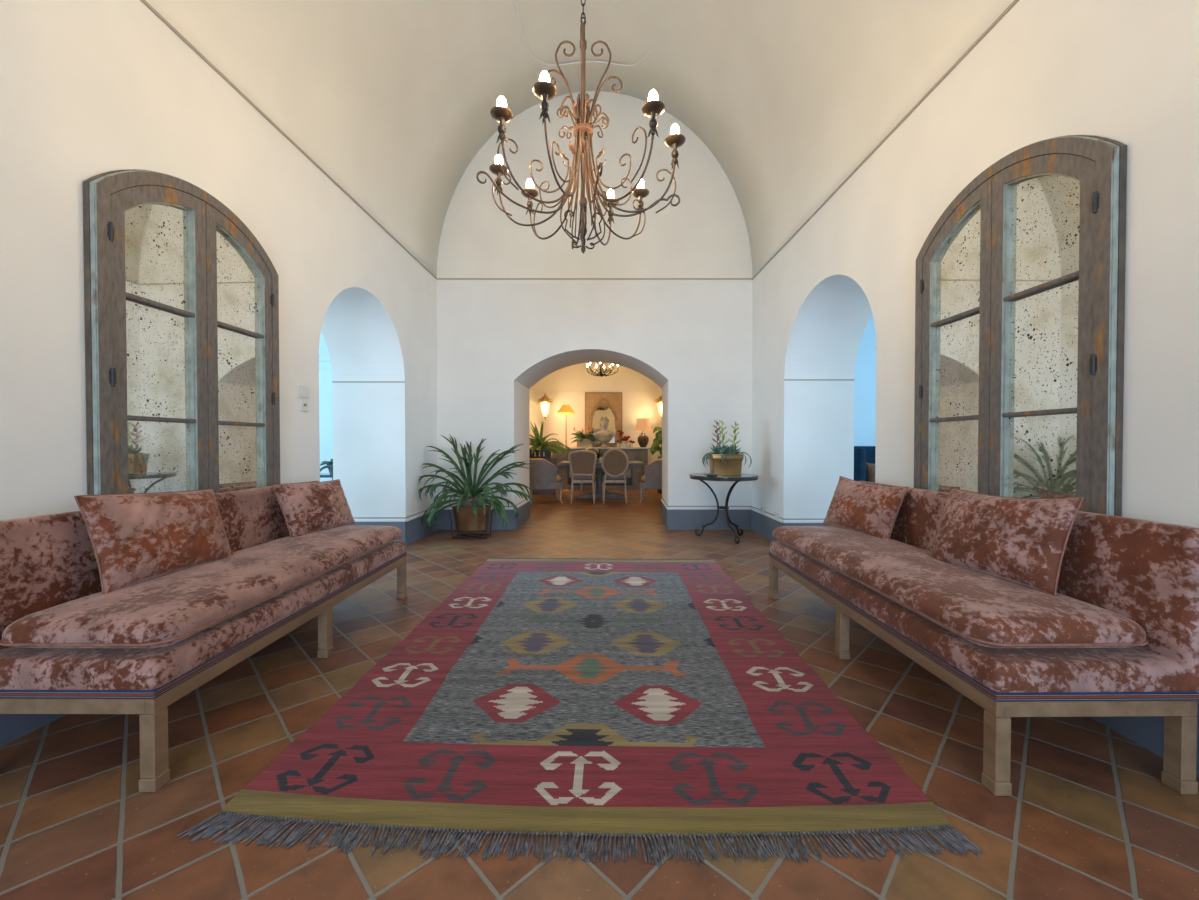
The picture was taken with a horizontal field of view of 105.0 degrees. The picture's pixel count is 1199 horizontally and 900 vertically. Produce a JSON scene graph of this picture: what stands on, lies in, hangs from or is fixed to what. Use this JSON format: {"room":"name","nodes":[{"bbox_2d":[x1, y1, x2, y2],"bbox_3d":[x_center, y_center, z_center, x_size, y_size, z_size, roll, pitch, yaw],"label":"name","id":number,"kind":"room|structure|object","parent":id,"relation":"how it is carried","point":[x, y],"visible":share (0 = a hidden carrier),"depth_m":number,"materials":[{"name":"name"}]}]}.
{"room":"entrance hall","nodes":[
{"label":"entrance hall","id":0,"kind":"room"},
{"bbox_2d":[0,0,437,520],"bbox_3d":[-2.595,-0.529,0.326,0.842,3.350,11.666,0,1,0],"label":"wall","id":1,"kind":"structure","parent":0,"point":[89,88],"depth_m":2.42,"materials":[{"name":"paint"}]},
{"bbox_2d":[83,169,279,494],"bbox_3d":[-2.230,-0.329,2.600,0.063,2.260,1.130,0,1,1],"label":"mirror","id":2,"kind":"object","parent":1,"relation":"attached to","point":[181,297],"visible":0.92,"depth_m":2.44,"materials":[{"name":"grey paint"}]},
{"bbox_2d":[125,204,190,493],"bbox_3d":[-2.255,-0.322,2.349,0.004,2.002,0.387,0,1,1],"label":"mirror glass","id":3,"kind":"object","parent":2,"relation":"attached to","point":[157,236],"depth_m":2.35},
{"bbox_2d":[216,228,260,492],"bbox_3d":[-2.243,-0.328,2.852,0.004,2.002,0.387,0,1,1],"label":"mirror glass","id":4,"kind":"object","parent":2,"relation":"attached to","point":[238,277],"depth_m":2.85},
{"bbox_2d":[0,507,437,746],"bbox_3d":[-2.586,0.986,0.346,0.860,0.319,11.666,0,1,0],"label":"baseboard","id":5,"kind":"structure","parent":1,"relation":"attached to","point":[13,727],"depth_m":1.95,"materials":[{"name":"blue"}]},
{"bbox_2d":[140,0,436,278],"bbox_3d":[-2.315,-2.204,0.304,0.010,0.016,11.670,0,1,1],"label":"trim","id":6,"kind":"structure","parent":1,"relation":"attached to","point":[144,2],"depth_m":3.02,"materials":[{"name":"beige paint"}]},
{"bbox_2d":[298,385,309,397],"bbox_3d":[-2.234,-0.439,3.479,0.014,0.088,0.120,0,1,2],"label":"wall switch","id":7,"kind":"object","parent":1,"relation":"attached to","point":[303,391],"visible":1,"depth_m":3.47,"materials":[{"name":"white plastic"}]},
{"bbox_2d":[300,400,307,411],"bbox_3d":[-2.234,-0.333,3.483,0.014,0.085,0.085,0,1,2],"label":"wall thermostat","id":8,"kind":"object","parent":1,"relation":"attached to","point":[303,404],"visible":1,"depth_m":3.47,"materials":[{"name":"white plastic"}]},
{"bbox_2d":[332,381,404,382],"bbox_3d":[-2.607,-0.758,4.429,0.818,0.014,1.528,0,1,0],"label":"trim","id":9,"kind":"structure","parent":1,"relation":"attached to","point":[332,381],"depth_m":5.19,"materials":[{"name":"beige paint"}]},
{"bbox_2d":[319,332,332,481],"bbox_3d":[-5.008,-0.543,7.154,3.984,3.200,0.120,0,1,0],"label":"wall","id":10,"kind":"structure","parent":0,"point":[325,375],"depth_m":7.09,"materials":[{"name":"paint"}]},
{"bbox_2d":[319,360,330,368],"bbox_3d":[-5.008,-1.312,7.071,3.984,0.140,0.025,0,1,0],"label":"trim","id":11,"kind":"structure","parent":10,"relation":"attached to","point":[319,360],"depth_m":7.07,"materials":[{"name":"paint"}]},
{"bbox_2d":[146,0,1013,277],"bbox_3d":[-0.165,-3.504,0.299,4.842,2.600,11.689,0,1,0],"label":"ceiling","id":12,"kind":"structure","parent":0,"point":[393,100],"depth_m":4.41,"materials":[{"name":"paint"}]},
{"bbox_2d":[476,0,685,253],"bbox_3d":[-0.129,-2.903,2.545,1.067,3.620,1.022,0,1,-12],"label":"chandelier","id":13,"kind":"object","parent":12,"relation":"hanging from","point":[544,90],"visible":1,"depth_m":2.50,"materials":[{"name":"metal"}]},
{"bbox_2d":[513,0,651,66],"bbox_3d":[-0.351,-4.656,5.253,1.758,0.195,0.863,0,1,-32],"label":"trim","id":14,"kind":"structure","parent":12,"relation":"attached to","point":[514,1],"depth_m":5.47,"materials":[{"name":"white paint"}]},
{"bbox_2d":[437,91,752,507],"bbox_3d":[-0.067,-1.862,6.644,5.898,5.850,1.005,0,1,0],"label":"wall","id":15,"kind":"structure","parent":0,"point":[496,341],"depth_m":6.14,"materials":[{"name":"paint"}]},
{"bbox_2d":[438,477,750,529],"bbox_3d":[0.025,0.872,9.111,5.450,0.319,5.902,0,1,0],"label":"baseboard","id":16,"kind":"structure","parent":15,"relation":"attached to","point":[672,518],"depth_m":6.16,"materials":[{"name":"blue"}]},
{"bbox_2d":[436,278,752,279],"bbox_3d":[-0.066,-2.280,6.132,4.217,0.016,0.010,0,1,0],"label":"trim","id":17,"kind":"structure","parent":15,"relation":"attached to","point":[437,278],"depth_m":6.13,"materials":[{"name":"beige paint"}]},
{"bbox_2d":[529,362,661,476],"bbox_3d":[0.025,-0.958,12.098,5.450,3.900,0.120,0,1,0],"label":"wall","id":18,"kind":"structure","parent":0,"point":[635,404],"depth_m":12.03,"materials":[{"name":"paint"}]},
{"bbox_2d":[538,394,552,419],"bbox_3d":[-1.398,-1.125,11.845,0.357,0.700,0.365,0,1,23],"label":"lantern sconce","id":19,"kind":"object","parent":18,"relation":"attached to","point":[545,402],"visible":1,"depth_m":11.76,"materials":[{"name":"metal"}]},
{"bbox_2d":[529,390,661,390],"bbox_3d":[0.025,-1.557,12.025,5.450,0.012,0.012,0,1,0],"label":"trim","id":20,"kind":"structure","parent":18,"relation":"attached to","point":[529,390],"depth_m":12.02,"materials":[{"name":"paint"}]},
{"bbox_2d":[585,392,621,446],"bbox_3d":[0.106,-0.791,11.934,0.972,1.421,0.168,0,1,0],"label":"mirror","id":21,"kind":"object","parent":18,"relation":"attached to","point":[598,405],"visible":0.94,"depth_m":11.92,"materials":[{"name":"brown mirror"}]},
{"bbox_2d":[591,407,615,442],"bbox_3d":[0.106,-0.653,11.910,0.660,0.939,0.004,0,-4,0],"label":"mirror glass","id":22,"kind":"object","parent":21,"relation":"attached to","point":[596,412],"depth_m":11.91,"materials":[{"name":"white"}]},
{"bbox_2d":[655,396,661,417],"bbox_3d":[1.622,-1.125,11.845,0.357,0.700,0.365,0,1,23],"label":"lantern sconce","id":23,"kind":"object","parent":18,"relation":"attached to","point":[659,399],"visible":0.43,"depth_m":11.78,"materials":[{"name":"metal"}]},
{"bbox_2d":[0,489,1198,899],"bbox_3d":[0.000,1.158,3.215,14.400,0.100,18.200,0,1,0],"label":"floor","id":24,"kind":"structure","parent":0,"point":[1089,814],"depth_m":1.50,"materials":[{"name":"tile"}]},
{"bbox_2d":[0,481,406,791],"bbox_3d":[-1.813,0.679,2.491,0.719,0.876,1.979,0,1,0],"label":"sofa","id":25,"kind":"object","parent":24,"relation":"on","point":[67,646],"visible":0.91,"depth_m":1.73,"materials":[{"name":"pink fabric"}]},
{"bbox_2d":[74,488,232,594],"bbox_3d":[-1.994,0.377,2.115,0.208,0.403,0.625,0,1,6],"label":"throw pillow","id":26,"kind":"object","parent":25,"relation":"on","point":[136,538],"visible":0.98,"depth_m":1.99,"materials":[{"name":"fabric"}]},
{"bbox_2d":[0,540,404,689],"bbox_3d":[-1.792,0.742,2.492,0.668,0.119,1.957,0,1,0],"label":"cushion","id":27,"kind":"object","parent":25,"relation":"on","point":[172,666],"depth_m":1.62,"materials":[{"name":"pink fabric"}]},
{"bbox_2d":[271,479,354,537],"bbox_3d":[-1.939,0.389,3.162,0.195,0.352,0.596,0,1,12],"label":"throw pillow","id":28,"kind":"object","parent":25,"relation":"on","point":[311,507],"visible":0.97,"depth_m":3.05,"materials":[{"name":"pink fabric"}]},
{"bbox_2d":[320,473,332,479],"bbox_3d":[-3.780,0.700,6.360,0.480,0.735,0.400,0,1,0],"label":"plant stand","id":29,"kind":"object","parent":24,"relation":"on","point":[322,475],"visible":0.03,"depth_m":6.16,"materials":[{"name":"metal"}]},
{"bbox_2d":[320,459,332,473],"bbox_3d":[-3.652,0.199,6.369,0.445,0.264,0.411,0,1,-14],"label":"potted plant","id":30,"kind":"object","parent":29,"relation":"on","point":[329,464],"visible":0.23,"depth_m":6.28,"materials":[{"name":"green plant"}]},
{"bbox_2d":[452,505,490,530],"bbox_3d":[-1.575,0.834,5.671,0.483,0.285,0.315,0,1,0],"label":"pot","id":31,"kind":"object","parent":24,"relation":"on","point":[465,520],"depth_m":5.55,"materials":[{"name":"brown ceramic"}]},
{"bbox_2d":[418,435,534,538],"bbox_3d":[-1.468,0.439,5.636,1.381,1.270,1.012,0,1,0],"label":"fern","id":32,"kind":"object","parent":24,"relation":"on","point":[471,513],"visible":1,"depth_m":5.59,"materials":[{"name":"green plant"}]},
{"bbox_2d":[532,458,556,494],"bbox_3d":[-1.380,0.597,10.609,0.760,0.830,0.440,0,1,0],"label":"base cabinet","id":33,"kind":"object","parent":24,"relation":"on","point":[551,460],"visible":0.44,"depth_m":10.41,"materials":[{"name":"grey paint"}]},
{"bbox_2d":[529,450,550,457],"bbox_3d":[-1.360,0.086,10.560,0.460,0.190,0.264,0,1,0],"label":"planter","id":34,"kind":"object","parent":33,"relation":"on","point":[543,453],"visible":0.87,"depth_m":10.43,"materials":[{"name":"black"}]},
{"bbox_2d":[529,423,571,453],"bbox_3d":[-1.201,-0.295,10.540,1.232,0.776,1.087,0,1,0],"label":"leaf plant","id":35,"kind":"object","parent":34,"relation":"in","point":[538,442],"visible":0.93,"depth_m":10.49,"materials":[{"name":"green plant"}]},
{"bbox_2d":[529,458,562,503],"bbox_3d":[-1.111,0.604,9.156,0.698,0.866,0.680,0,1,-12],"label":"tub chair","id":36,"kind":"object","parent":24,"relation":"on","point":[542,474],"visible":0.94,"depth_m":8.86,"materials":[{"name":"grey fabric"}]},
{"bbox_2d":[557,405,574,491],"bbox_3d":[-0.815,-0.046,11.220,0.470,2.100,0.470,0,1,0],"label":"floor lamp","id":37,"kind":"object","parent":24,"relation":"on","point":[565,409],"visible":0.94,"depth_m":11.13,"materials":[{"name":"metal"}]},
{"bbox_2d":[177,558,983,866],"bbox_3d":[-0.044,1.105,2.932,2.327,0.011,3.368,0,1,1],"label":"rug","id":38,"kind":"object","parent":24,"relation":"on","point":[576,697],"visible":1,"depth_m":1.77,"materials":[{"name":"fabric"}]},
{"bbox_2d":[568,450,596,503],"bbox_3d":[-0.325,0.514,9.111,0.549,1.042,0.580,0,1,0],"label":"dining chair","id":39,"kind":"object","parent":24,"relation":"on","point":[582,463],"visible":1,"depth_m":8.88,"materials":[{"name":"beige fabric"}]},
{"bbox_2d":[580,447,598,493],"bbox_3d":[-0.200,0.475,10.836,0.538,1.074,0.585,0,1,0],"label":"dining chair","id":40,"kind":"object","parent":24,"relation":"on","point":[589,448],"visible":0.09,"depth_m":11.06,"materials":[{"name":"brown wood"}]},
{"bbox_2d":[552,447,649,489],"bbox_3d":[0.015,0.464,11.762,2.510,1.065,0.550,0,1,0],"label":"console","id":41,"kind":"object","parent":24,"relation":"on","point":[640,454],"visible":0.49,"depth_m":11.53},
{"bbox_2d":[577,439,591,446],"bbox_3d":[-0.375,-0.173,11.618,0.390,0.212,0.166,0,1,0],"label":"flower box","id":42,"kind":"object","parent":41,"relation":"on","point":[585,443],"visible":0.56,"depth_m":11.55,"materials":[{"name":"metal"}]},
{"bbox_2d":[570,426,597,444],"bbox_3d":[-0.383,-0.360,11.581,0.718,0.485,0.570,0,1,0],"label":"flowering plant","id":43,"kind":"object","parent":42,"relation":"in","point":[590,436],"visible":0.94,"depth_m":11.57,"materials":[{"name":"green plant"}]},
{"bbox_2d":[595,417,613,446],"bbox_3d":[0.125,-0.457,11.631,0.470,0.779,0.276,0,1,0],"label":"bust","id":44,"kind":"object","parent":41,"relation":"on","point":[604,435],"visible":1,"depth_m":11.54,"materials":[{"name":"white stone"}]},
{"bbox_2d":[596,433,612,440],"bbox_3d":[0.125,-0.331,11.548,0.417,0.211,0.095,0,1,0],"label":"drapery","id":45,"kind":"object","parent":44,"relation":"hanging from","point":[601,436],"depth_m":11.53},
{"bbox_2d":[617,430,623,446],"bbox_3d":[0.538,-0.291,11.759,0.176,0.444,0.098,0,1,0],"label":"bud vase","id":46,"kind":"object","parent":41,"relation":"on","point":[619,431],"visible":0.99,"depth_m":11.73,"materials":[{"name":"white"}]},
{"bbox_2d":[621,437,627,446],"bbox_3d":[0.637,-0.202,11.580,0.183,0.270,0.098,0,1,0],"label":"bud vase","id":47,"kind":"object","parent":41,"relation":"on","point":[624,438],"visible":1,"depth_m":11.55,"materials":[{"name":"white"}]},
{"bbox_2d":[635,418,650,446],"bbox_3d":[1.115,-0.434,11.745,0.410,0.730,0.410,0,1,0],"label":"table lamp","id":48,"kind":"object","parent":41,"relation":"on","point":[642,424],"visible":0.94,"depth_m":11.62,"materials":[{"name":"brown fabric"}]},
{"bbox_2d":[559,461,643,497],"bbox_3d":[0.040,0.637,9.859,1.720,0.768,1.100,0,1,0],"label":"dining table","id":49,"kind":"object","parent":24,"relation":"on","point":[632,464],"visible":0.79,"depth_m":9.73,"materials":[{"name":"grey paint"}]},
{"bbox_2d":[596,449,603,461],"bbox_3d":[-0.008,0.113,9.734,0.343,0.282,0.419,0,1,34],"label":"table plant","id":50,"kind":"object","parent":49,"relation":"on","point":[599,454],"visible":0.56,"depth_m":9.72,"materials":[{"name":"green plant"}]},
{"bbox_2d":[601,448,628,503],"bbox_3d":[0.300,0.498,9.108,0.538,1.074,0.585,0,1,0],"label":"dining chair","id":51,"kind":"object","parent":24,"relation":"on","point":[614,462],"visible":1,"depth_m":8.88,"materials":[{"name":"beige fabric"}]},
{"bbox_2d":[639,458,661,502],"bbox_3d":[1.171,0.604,9.156,0.698,0.866,0.680,0,1,12],"label":"tub chair","id":52,"kind":"object","parent":24,"relation":"on","point":[652,479],"visible":0.62,"depth_m":8.87,"materials":[{"name":"grey fabric"}]},
{"bbox_2d":[650,427,661,493],"bbox_3d":[1.537,0.233,10.719,0.682,1.554,0.680,0,1,0],"label":"leaf plant","id":53,"kind":"object","parent":24,"relation":"on","point":[657,440],"visible":0.14,"depth_m":10.68,"materials":[{"name":"plant"}]},
{"bbox_2d":[689,473,758,543],"bbox_3d":[1.500,0.688,5.580,0.810,0.776,0.810,0,1,0],"label":"table","id":54,"kind":"object","parent":24,"relation":"on","point":[697,476],"visible":0.96,"depth_m":5.45,"materials":[{"name":"black metal"}]},
{"bbox_2d":[708,454,743,474],"bbox_3d":[1.512,0.175,5.523,0.417,0.250,0.220,0,1,0],"label":"planter","id":55,"kind":"object","parent":54,"relation":"on","point":[734,466],"visible":0.87,"depth_m":5.43,"materials":[{"name":"metal"}]},
{"bbox_2d":[702,420,751,467],"bbox_3d":[1.528,-0.072,5.499,0.608,0.585,0.296,0,1,0],"label":"plants","id":56,"kind":"object","parent":55,"relation":"in","point":[718,449],"visible":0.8,"depth_m":5.49,"materials":[{"name":"green plant"}]},
{"bbox_2d":[854,446,875,481],"bbox_3d":[3.855,0.507,6.372,0.910,1.120,0.730,0,1,0],"label":"armchair","id":57,"kind":"object","parent":24,"relation":"on","point":[863,455],"visible":0.06,"depth_m":6.08,"materials":[{"name":"fabric"}]},
{"bbox_2d":[866,463,874,482],"bbox_3d":[3.800,0.362,6.171,0.426,0.382,0.159,0,1,0],"label":"throw pillow","id":58,"kind":"object","parent":57,"relation":"on","point":[870,468],"visible":0.18,"depth_m":6.16,"materials":[{"name":"fabric"}]},
{"bbox_2d":[768,481,1198,795],"bbox_3d":[1.634,0.680,2.477,0.719,0.876,1.979,0,1,-1],"label":"sofa","id":59,"kind":"object","parent":24,"relation":"on","point":[1118,636],"visible":0.9,"depth_m":1.62,"materials":[{"name":"pink fabric"}]},
{"bbox_2d":[823,476,908,539],"bbox_3d":[1.775,0.382,3.114,0.191,0.372,0.614,0,1,-11],"label":"throw pillow","id":60,"kind":"object","parent":59,"relation":"on","point":[869,509],"visible":0.98,"depth_m":3.01,"materials":[{"name":"fabric"}]},
{"bbox_2d":[770,541,1188,692],"bbox_3d":[1.613,0.742,2.478,0.668,0.119,1.957,0,1,-1],"label":"cushion","id":61,"kind":"object","parent":59,"relation":"on","point":[1147,668],"depth_m":1.58,"materials":[{"name":"pink fabric"}]},
{"bbox_2d":[930,487,1083,596],"bbox_3d":[1.798,0.381,2.092,0.207,0.401,0.606,0,1,-9],"label":"throw pillow","id":62,"kind":"object","parent":59,"relation":"on","point":[1021,541],"visible":0.96,"depth_m":1.97,"materials":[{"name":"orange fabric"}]},
{"bbox_2d":[854,314,875,445],"bbox_3d":[4.915,-0.543,7.154,4.170,3.200,0.120,0,1,0],"label":"wall","id":63,"kind":"structure","parent":0,"point":[865,366],"depth_m":7.09,"materials":[{"name":"paint"}]},
{"bbox_2d":[752,0,1198,527],"bbox_3d":[2.437,-0.529,0.326,0.787,3.350,11.666,0,1,0],"label":"wall","id":64,"kind":"structure","parent":0,"point":[1126,72],"depth_m":2.39,"materials":[{"name":"paint"}]},
{"bbox_2d":[775,512,779,518],"bbox_3d":[2.045,0.756,5.290,0.010,0.080,0.120,0,1,-1],"label":"wall socket","id":65,"kind":"object","parent":64,"relation":"attached to","point":[777,515],"visible":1,"depth_m":5.27,"materials":[{"name":"white plastic"}]},
{"bbox_2d":[784,379,854,380],"bbox_3d":[2.441,-0.768,4.270,0.779,0.014,1.677,0,1,0],"label":"trim","id":66,"kind":"structure","parent":64,"relation":"attached to","point":[784,379],"depth_m":5.10,"materials":[{"name":"beige paint"}]},
{"bbox_2d":[752,0,1018,278],"bbox_3d":[2.085,-2.204,0.304,0.010,0.016,11.666,0,1,0],"label":"trim","id":67,"kind":"structure","parent":64,"relation":"attached to","point":[1014,2],"depth_m":3.02,"materials":[{"name":"beige paint"}]},
{"bbox_2d":[751,506,1198,776],"bbox_3d":[2.428,0.986,0.346,0.805,0.319,11.666,0,1,0],"label":"baseboard","id":68,"kind":"structure","parent":64,"relation":"attached to","point":[1146,731],"depth_m":1.79,"materials":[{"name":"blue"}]},
{"bbox_2d":[914,135,1126,516],"bbox_3d":[2.040,-0.346,2.385,0.062,2.260,1.130,0,1,0],"label":"mirror","id":69,"kind":"object","parent":64,"relation":"attached to","point":[1020,282],"visible":0.83,"depth_m":2.20,"materials":[{"name":"grey paint"}]},
{"bbox_2d":[934,206,980,492],"bbox_3d":[2.057,-0.345,2.637,0.004,2.002,0.387,0,1,0],"label":"mirror glass","id":70,"kind":"object","parent":69,"relation":"attached to","point":[957,263],"depth_m":2.64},
{"bbox_2d":[1008,175,1079,497],"bbox_3d":[2.061,-0.339,2.134,0.004,2.002,0.387,0,1,0],"label":"mirror glass","id":71,"kind":"object","parent":69,"relation":"attached to","point":[1044,210],"depth_m":2.13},
{"bbox_3d":[0.025,-2.210,9.582,5.689,1.370,4.920,0,1,0],"label":"ceiling","id":72,"kind":"structure","parent":0,"visible":0},
{"bbox_2d":[587,362,618,376],"bbox_3d":[0.065,-2.140,9.591,0.696,1.230,0.690,0,1,0],"label":"dining chandelier","id":73,"kind":"object","parent":72,"relation":"hanging from","point":[601,371],"visible":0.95,"depth_m":9.54,"materials":[{"name":"metal"}]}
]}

